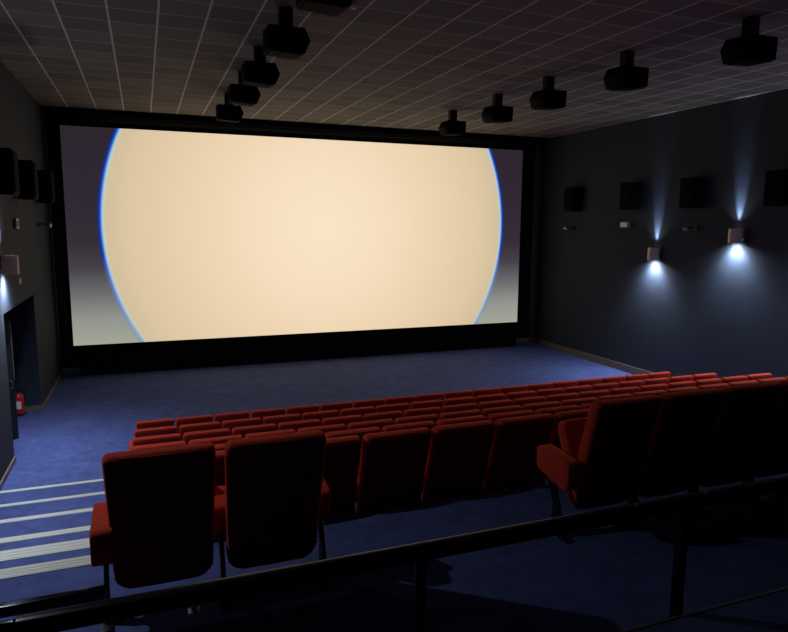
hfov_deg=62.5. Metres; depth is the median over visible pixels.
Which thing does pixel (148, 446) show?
chair
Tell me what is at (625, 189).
grille
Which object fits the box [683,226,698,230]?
wall spotlight
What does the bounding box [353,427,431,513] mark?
chair
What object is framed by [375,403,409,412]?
chair
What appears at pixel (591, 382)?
chair
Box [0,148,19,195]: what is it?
wall speaker
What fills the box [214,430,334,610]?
chair
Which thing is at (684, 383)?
chair
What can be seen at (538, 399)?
chair
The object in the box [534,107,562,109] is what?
grille
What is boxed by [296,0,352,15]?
ceiling speaker
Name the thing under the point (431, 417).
chair
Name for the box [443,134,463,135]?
grille
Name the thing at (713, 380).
chair
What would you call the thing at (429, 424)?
chair
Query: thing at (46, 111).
screen frame
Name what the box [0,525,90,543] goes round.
stair nosing
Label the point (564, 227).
wall spotlight
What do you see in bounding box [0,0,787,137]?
ceiling
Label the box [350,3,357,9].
ceiling sensor
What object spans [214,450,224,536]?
chair
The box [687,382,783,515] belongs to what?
chair
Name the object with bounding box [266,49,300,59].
grille
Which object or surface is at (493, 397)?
chair
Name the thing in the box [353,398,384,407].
chair
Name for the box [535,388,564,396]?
chair
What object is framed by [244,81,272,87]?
grille
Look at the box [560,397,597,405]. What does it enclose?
chair
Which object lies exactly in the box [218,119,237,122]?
grille
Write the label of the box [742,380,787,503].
chair
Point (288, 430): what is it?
chair
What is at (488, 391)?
chair
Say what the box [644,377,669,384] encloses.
chair
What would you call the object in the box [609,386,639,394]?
chair
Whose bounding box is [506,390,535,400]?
chair
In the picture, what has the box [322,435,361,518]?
chair
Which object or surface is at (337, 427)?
chair
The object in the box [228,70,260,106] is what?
ceiling speaker
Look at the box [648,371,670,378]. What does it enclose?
chair
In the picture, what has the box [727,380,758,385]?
chair
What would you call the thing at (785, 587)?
trim
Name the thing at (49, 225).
wall spotlight
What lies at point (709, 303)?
wall
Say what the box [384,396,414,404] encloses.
chair
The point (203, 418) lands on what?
chair
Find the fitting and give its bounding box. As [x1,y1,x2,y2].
[620,222,630,226]
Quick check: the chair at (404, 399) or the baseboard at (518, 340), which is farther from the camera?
the baseboard at (518, 340)
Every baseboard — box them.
[0,370,62,490]
[62,337,527,372]
[528,336,652,374]
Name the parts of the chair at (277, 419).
backrest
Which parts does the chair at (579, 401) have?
panel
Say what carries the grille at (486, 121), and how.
attached to the ceiling speaker at (496, 113)
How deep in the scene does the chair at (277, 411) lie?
10.02 m
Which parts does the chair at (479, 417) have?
panel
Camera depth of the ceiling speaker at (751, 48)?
8.24 m
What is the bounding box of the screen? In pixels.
[55,120,525,349]
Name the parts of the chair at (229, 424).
backrest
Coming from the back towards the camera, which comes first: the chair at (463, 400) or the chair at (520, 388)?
the chair at (520, 388)
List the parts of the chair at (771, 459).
backrest, panel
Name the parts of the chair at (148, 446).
panel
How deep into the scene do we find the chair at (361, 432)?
5.83 m
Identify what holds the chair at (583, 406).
on the floor
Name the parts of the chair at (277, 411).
backrest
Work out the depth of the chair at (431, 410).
8.52 m
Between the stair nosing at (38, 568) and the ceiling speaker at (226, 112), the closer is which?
the stair nosing at (38, 568)
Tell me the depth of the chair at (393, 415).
8.32 m
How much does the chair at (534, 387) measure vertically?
0.943 m
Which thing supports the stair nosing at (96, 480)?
on the floor
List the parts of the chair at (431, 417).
panel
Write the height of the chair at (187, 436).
0.943 m
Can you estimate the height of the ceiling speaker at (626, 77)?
0.575 m
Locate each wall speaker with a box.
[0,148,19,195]
[18,160,38,199]
[37,170,54,203]
[563,187,581,211]
[619,182,640,209]
[679,177,704,208]
[763,169,787,205]
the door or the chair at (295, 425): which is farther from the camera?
the door
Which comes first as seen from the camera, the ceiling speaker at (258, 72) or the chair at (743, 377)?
the ceiling speaker at (258, 72)
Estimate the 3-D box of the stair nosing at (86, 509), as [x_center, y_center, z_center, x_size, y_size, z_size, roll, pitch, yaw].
[-3.780,2.135,6.838,1.765,0.043,0.088,-3,9,-21]
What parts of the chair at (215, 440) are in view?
panel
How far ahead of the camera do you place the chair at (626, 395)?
8.24 m
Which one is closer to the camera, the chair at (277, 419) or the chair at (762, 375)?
the chair at (277, 419)
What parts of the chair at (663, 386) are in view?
panel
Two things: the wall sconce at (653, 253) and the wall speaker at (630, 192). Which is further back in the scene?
the wall speaker at (630, 192)
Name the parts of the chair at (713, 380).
panel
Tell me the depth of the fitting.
16.71 m
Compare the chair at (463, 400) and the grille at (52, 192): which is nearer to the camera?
the chair at (463, 400)
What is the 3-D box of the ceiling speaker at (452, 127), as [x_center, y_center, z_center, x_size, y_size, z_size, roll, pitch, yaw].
[1.366,-4.522,15.219,0.518,0.575,0.434,-3,9,-21]
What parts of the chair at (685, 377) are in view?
panel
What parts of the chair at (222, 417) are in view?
backrest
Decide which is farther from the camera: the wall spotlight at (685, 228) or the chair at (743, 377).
the wall spotlight at (685, 228)
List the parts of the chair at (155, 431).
backrest, panel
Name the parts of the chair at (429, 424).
panel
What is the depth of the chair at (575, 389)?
10.72 m
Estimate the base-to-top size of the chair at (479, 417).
0.943 m
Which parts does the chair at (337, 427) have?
panel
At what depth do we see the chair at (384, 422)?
7.08 m
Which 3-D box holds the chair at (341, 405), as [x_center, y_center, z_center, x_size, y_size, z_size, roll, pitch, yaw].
[-1.027,1.845,10.701,0.591,0.943,0.543,-3,9,-21]
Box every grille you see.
[12,151,19,192]
[33,163,38,197]
[50,172,54,201]
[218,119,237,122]
[230,101,253,106]
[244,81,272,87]
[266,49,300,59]
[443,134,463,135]
[486,121,510,122]
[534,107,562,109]
[564,188,572,209]
[609,87,644,90]
[619,184,630,207]
[679,179,693,205]
[727,60,771,65]
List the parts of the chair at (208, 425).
backrest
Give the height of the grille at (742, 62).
0.057 m
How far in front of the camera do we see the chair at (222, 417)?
9.83 m
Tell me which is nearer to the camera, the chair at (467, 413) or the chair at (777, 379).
the chair at (467, 413)
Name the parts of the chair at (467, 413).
panel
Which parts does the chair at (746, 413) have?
backrest, panel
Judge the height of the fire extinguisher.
0.525 m
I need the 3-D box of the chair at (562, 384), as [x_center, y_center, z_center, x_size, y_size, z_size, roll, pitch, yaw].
[3.081,1.654,12.264,0.591,0.943,0.543,-3,9,-21]
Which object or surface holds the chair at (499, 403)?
on the floor
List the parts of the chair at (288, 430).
panel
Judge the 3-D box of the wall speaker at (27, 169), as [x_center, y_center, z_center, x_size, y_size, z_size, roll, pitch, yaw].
[-6.608,-2.438,11.660,0.330,0.680,0.516,-3,9,-21]
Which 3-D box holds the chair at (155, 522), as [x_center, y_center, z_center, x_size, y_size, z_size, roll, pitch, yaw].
[-1.265,1.097,3.436,0.605,0.943,0.542,-3,9,-21]
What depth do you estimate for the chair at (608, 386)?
10.92 m
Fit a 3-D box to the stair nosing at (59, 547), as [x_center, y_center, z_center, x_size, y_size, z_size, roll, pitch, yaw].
[-3.010,1.801,4.773,1.765,0.043,0.168,-3,9,-21]
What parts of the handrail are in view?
post, post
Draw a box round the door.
[4,320,18,439]
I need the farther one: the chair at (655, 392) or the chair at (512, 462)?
the chair at (655, 392)
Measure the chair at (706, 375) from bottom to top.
0.943 m
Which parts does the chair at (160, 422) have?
backrest, panel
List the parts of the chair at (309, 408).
backrest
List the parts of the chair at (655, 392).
panel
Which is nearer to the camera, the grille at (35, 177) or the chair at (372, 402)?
the chair at (372, 402)
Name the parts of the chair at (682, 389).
panel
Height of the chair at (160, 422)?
0.943 m
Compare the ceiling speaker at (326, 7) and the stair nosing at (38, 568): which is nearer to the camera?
the stair nosing at (38, 568)
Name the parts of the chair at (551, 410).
panel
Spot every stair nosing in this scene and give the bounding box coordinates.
[0,479,103,493]
[0,491,104,507]
[0,508,92,523]
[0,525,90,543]
[0,538,89,561]
[0,555,90,579]
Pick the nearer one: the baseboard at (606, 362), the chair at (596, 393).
the chair at (596, 393)
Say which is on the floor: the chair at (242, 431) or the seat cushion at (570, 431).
the chair at (242, 431)
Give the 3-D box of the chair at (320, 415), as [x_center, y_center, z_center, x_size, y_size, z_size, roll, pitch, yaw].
[-1.146,1.801,9.458,0.591,0.943,0.543,-3,9,-21]
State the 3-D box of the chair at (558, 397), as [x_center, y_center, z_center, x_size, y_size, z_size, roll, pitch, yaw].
[2.331,1.568,9.581,0.591,0.943,0.543,-3,9,-21]
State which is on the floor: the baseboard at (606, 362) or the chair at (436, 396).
the chair at (436, 396)
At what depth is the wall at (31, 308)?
12.89 m
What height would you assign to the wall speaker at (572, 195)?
0.680 m
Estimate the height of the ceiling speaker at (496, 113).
0.575 m
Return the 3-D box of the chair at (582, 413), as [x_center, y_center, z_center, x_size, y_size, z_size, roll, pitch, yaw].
[1.464,1.223,5.625,0.591,0.943,0.542,-3,9,-21]
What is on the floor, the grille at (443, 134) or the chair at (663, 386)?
the chair at (663, 386)
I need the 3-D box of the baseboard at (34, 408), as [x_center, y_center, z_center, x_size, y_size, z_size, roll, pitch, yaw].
[-7.223,1.967,12.477,0.670,0.120,8.480,-3,9,-21]
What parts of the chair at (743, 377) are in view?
panel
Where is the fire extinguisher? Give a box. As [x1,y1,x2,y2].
[15,389,24,415]
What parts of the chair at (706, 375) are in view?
panel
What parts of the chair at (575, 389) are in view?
panel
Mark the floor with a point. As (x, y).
(615, 577)
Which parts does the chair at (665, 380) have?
panel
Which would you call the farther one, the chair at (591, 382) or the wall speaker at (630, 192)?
the wall speaker at (630, 192)
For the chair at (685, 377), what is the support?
on the floor
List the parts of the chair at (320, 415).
backrest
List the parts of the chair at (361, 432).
backrest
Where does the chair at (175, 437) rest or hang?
on the floor
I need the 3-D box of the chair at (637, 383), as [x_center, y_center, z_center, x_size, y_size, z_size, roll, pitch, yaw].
[3.990,1.562,11.413,0.591,0.943,0.543,-3,9,-21]
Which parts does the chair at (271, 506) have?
armrest, backrest, panel, armrest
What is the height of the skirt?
0.666 m
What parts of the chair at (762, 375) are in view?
panel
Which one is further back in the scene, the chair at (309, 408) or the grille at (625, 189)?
the grille at (625, 189)
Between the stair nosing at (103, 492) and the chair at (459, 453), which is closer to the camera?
the chair at (459, 453)
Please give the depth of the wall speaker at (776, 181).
12.46 m
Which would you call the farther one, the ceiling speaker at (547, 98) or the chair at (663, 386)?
the ceiling speaker at (547, 98)
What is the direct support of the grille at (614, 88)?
attached to the ceiling speaker at (626, 77)
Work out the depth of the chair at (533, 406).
7.84 m
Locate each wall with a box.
[0,60,61,480]
[529,88,787,377]
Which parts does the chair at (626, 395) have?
panel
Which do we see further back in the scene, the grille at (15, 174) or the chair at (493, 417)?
the grille at (15, 174)
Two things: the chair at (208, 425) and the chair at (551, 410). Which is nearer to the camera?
the chair at (551, 410)
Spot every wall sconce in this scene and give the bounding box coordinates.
[0,255,19,274]
[647,248,658,259]
[728,229,742,242]
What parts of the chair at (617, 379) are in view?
panel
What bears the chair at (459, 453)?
on the floor
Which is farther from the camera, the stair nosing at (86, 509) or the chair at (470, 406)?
the chair at (470, 406)
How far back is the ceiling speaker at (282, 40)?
7.97 m
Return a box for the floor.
[0,342,787,631]
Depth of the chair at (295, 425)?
7.93 m
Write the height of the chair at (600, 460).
0.943 m
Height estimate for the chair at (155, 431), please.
0.943 m
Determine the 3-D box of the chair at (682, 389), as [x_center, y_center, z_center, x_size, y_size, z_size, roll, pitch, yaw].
[3.754,1.405,8.919,0.591,0.943,0.543,-3,9,-21]
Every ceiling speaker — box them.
[216,93,243,122]
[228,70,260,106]
[241,45,279,87]
[263,6,309,59]
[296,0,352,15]
[439,110,465,135]
[481,93,512,122]
[529,76,566,109]
[603,50,648,90]
[720,16,777,65]
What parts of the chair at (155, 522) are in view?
armrest, backrest, panel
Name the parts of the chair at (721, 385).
panel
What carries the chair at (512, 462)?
on the floor
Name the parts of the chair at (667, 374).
panel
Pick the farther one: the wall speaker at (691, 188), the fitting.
the fitting
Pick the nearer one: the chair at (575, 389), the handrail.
the handrail
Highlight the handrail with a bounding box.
[0,475,787,631]
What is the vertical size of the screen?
5.500 m
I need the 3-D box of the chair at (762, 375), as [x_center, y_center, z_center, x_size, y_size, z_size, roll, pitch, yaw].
[5.977,1.398,10.969,0.701,0.943,0.543,-3,9,-21]
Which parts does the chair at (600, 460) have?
armrest, backrest, panel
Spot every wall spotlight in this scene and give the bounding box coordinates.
[37,222,51,227]
[563,226,574,229]
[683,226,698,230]
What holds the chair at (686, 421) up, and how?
on the floor
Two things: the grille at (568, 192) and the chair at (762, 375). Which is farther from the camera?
the grille at (568, 192)
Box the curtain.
[45,118,535,367]
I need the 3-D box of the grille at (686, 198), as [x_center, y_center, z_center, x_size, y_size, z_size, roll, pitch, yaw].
[6.550,-2.760,14.531,0.020,0.600,0.370,-3,9,-21]
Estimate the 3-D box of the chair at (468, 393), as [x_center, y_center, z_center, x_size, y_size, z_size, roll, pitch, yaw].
[1.027,1.750,11.482,0.591,0.943,0.543,-3,9,-21]
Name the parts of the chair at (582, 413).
panel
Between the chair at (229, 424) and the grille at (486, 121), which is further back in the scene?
the grille at (486, 121)
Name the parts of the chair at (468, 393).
panel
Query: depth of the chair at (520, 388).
11.58 m
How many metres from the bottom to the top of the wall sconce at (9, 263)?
0.300 m
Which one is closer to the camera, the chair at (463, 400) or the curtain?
the chair at (463, 400)
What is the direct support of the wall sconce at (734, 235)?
attached to the wall at (709, 303)
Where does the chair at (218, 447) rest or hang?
on the floor
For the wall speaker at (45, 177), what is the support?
attached to the wall at (31, 308)
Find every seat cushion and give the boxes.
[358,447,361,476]
[558,417,586,459]
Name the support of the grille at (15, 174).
attached to the wall speaker at (9, 174)
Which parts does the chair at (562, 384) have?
panel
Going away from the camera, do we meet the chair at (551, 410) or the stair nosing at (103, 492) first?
the chair at (551, 410)
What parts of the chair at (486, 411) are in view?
panel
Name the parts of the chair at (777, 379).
panel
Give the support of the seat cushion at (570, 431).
on the chair at (600, 460)
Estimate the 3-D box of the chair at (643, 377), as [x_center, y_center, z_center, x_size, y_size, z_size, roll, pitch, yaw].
[4.622,1.582,12.851,0.591,0.943,0.543,-3,9,-21]
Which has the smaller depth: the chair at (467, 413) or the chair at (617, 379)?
the chair at (467, 413)
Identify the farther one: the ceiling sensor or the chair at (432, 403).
the chair at (432, 403)
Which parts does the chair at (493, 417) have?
panel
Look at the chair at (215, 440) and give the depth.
6.50 m
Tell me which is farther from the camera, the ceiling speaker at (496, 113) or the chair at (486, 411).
the ceiling speaker at (496, 113)
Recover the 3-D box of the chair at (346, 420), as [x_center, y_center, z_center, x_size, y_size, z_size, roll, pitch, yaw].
[-0.750,1.712,8.409,0.591,0.943,0.543,-3,9,-21]
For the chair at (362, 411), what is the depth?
9.37 m
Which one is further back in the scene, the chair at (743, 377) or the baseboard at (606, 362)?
the baseboard at (606, 362)
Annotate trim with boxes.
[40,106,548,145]
[617,586,787,631]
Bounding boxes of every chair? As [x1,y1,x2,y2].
[89,442,215,631]
[128,426,176,450]
[129,418,173,447]
[129,441,185,450]
[132,433,180,445]
[176,415,212,432]
[179,421,219,440]
[183,428,229,444]
[189,435,242,444]
[214,411,249,428]
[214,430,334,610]
[214,443,224,450]
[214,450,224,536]
[222,417,261,435]
[232,423,276,437]
[245,429,295,437]
[251,408,284,424]
[263,413,300,430]
[278,419,320,432]
[286,405,319,420]
[297,424,346,433]
[302,410,338,425]
[320,401,352,411]
[322,415,362,426]
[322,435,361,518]
[325,427,380,446]
[339,406,374,416]
[347,419,393,431]
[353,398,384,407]
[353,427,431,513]
[363,411,402,420]
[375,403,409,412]
[382,421,435,431]
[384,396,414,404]
[394,414,438,424]
[403,407,441,416]
[410,400,442,408]
[415,393,444,401]
[420,420,495,503]
[436,415,487,425]
[439,409,481,419]
[441,403,477,412]
[443,396,475,405]
[444,390,472,398]
[473,388,500,396]
[475,393,505,403]
[478,399,512,410]
[481,405,522,417]
[481,413,554,493]
[487,410,535,422]
[500,385,527,394]
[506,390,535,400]
[513,396,546,406]
[522,401,561,411]
[527,383,552,390]
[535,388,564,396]
[535,405,580,414]
[537,395,661,543]
[539,409,588,484]
[546,393,578,401]
[553,380,577,387]
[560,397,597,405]
[564,385,591,393]
[578,378,602,385]
[578,389,609,397]
[580,403,590,408]
[592,382,618,390]
[597,393,632,400]
[602,376,625,383]
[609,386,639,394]
[618,380,644,387]
[625,374,648,380]
[627,388,725,527]
[632,390,666,396]
[639,383,667,391]
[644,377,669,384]
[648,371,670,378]
[665,386,698,392]
[667,381,695,388]
[669,375,693,382]
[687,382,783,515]
[692,373,716,380]
[694,378,721,386]
[697,383,728,389]
[720,375,747,382]
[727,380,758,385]
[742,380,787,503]
[746,373,771,380]
[756,377,786,382]
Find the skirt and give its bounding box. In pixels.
[79,325,516,375]
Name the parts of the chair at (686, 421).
backrest, panel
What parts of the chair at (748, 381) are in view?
panel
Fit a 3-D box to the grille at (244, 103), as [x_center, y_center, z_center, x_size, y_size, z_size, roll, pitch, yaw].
[-2.694,-3.766,11.512,0.380,0.057,0.361,-3,9,-21]
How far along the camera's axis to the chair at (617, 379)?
12.36 m
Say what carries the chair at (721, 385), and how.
on the floor
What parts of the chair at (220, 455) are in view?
backrest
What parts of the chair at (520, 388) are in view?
panel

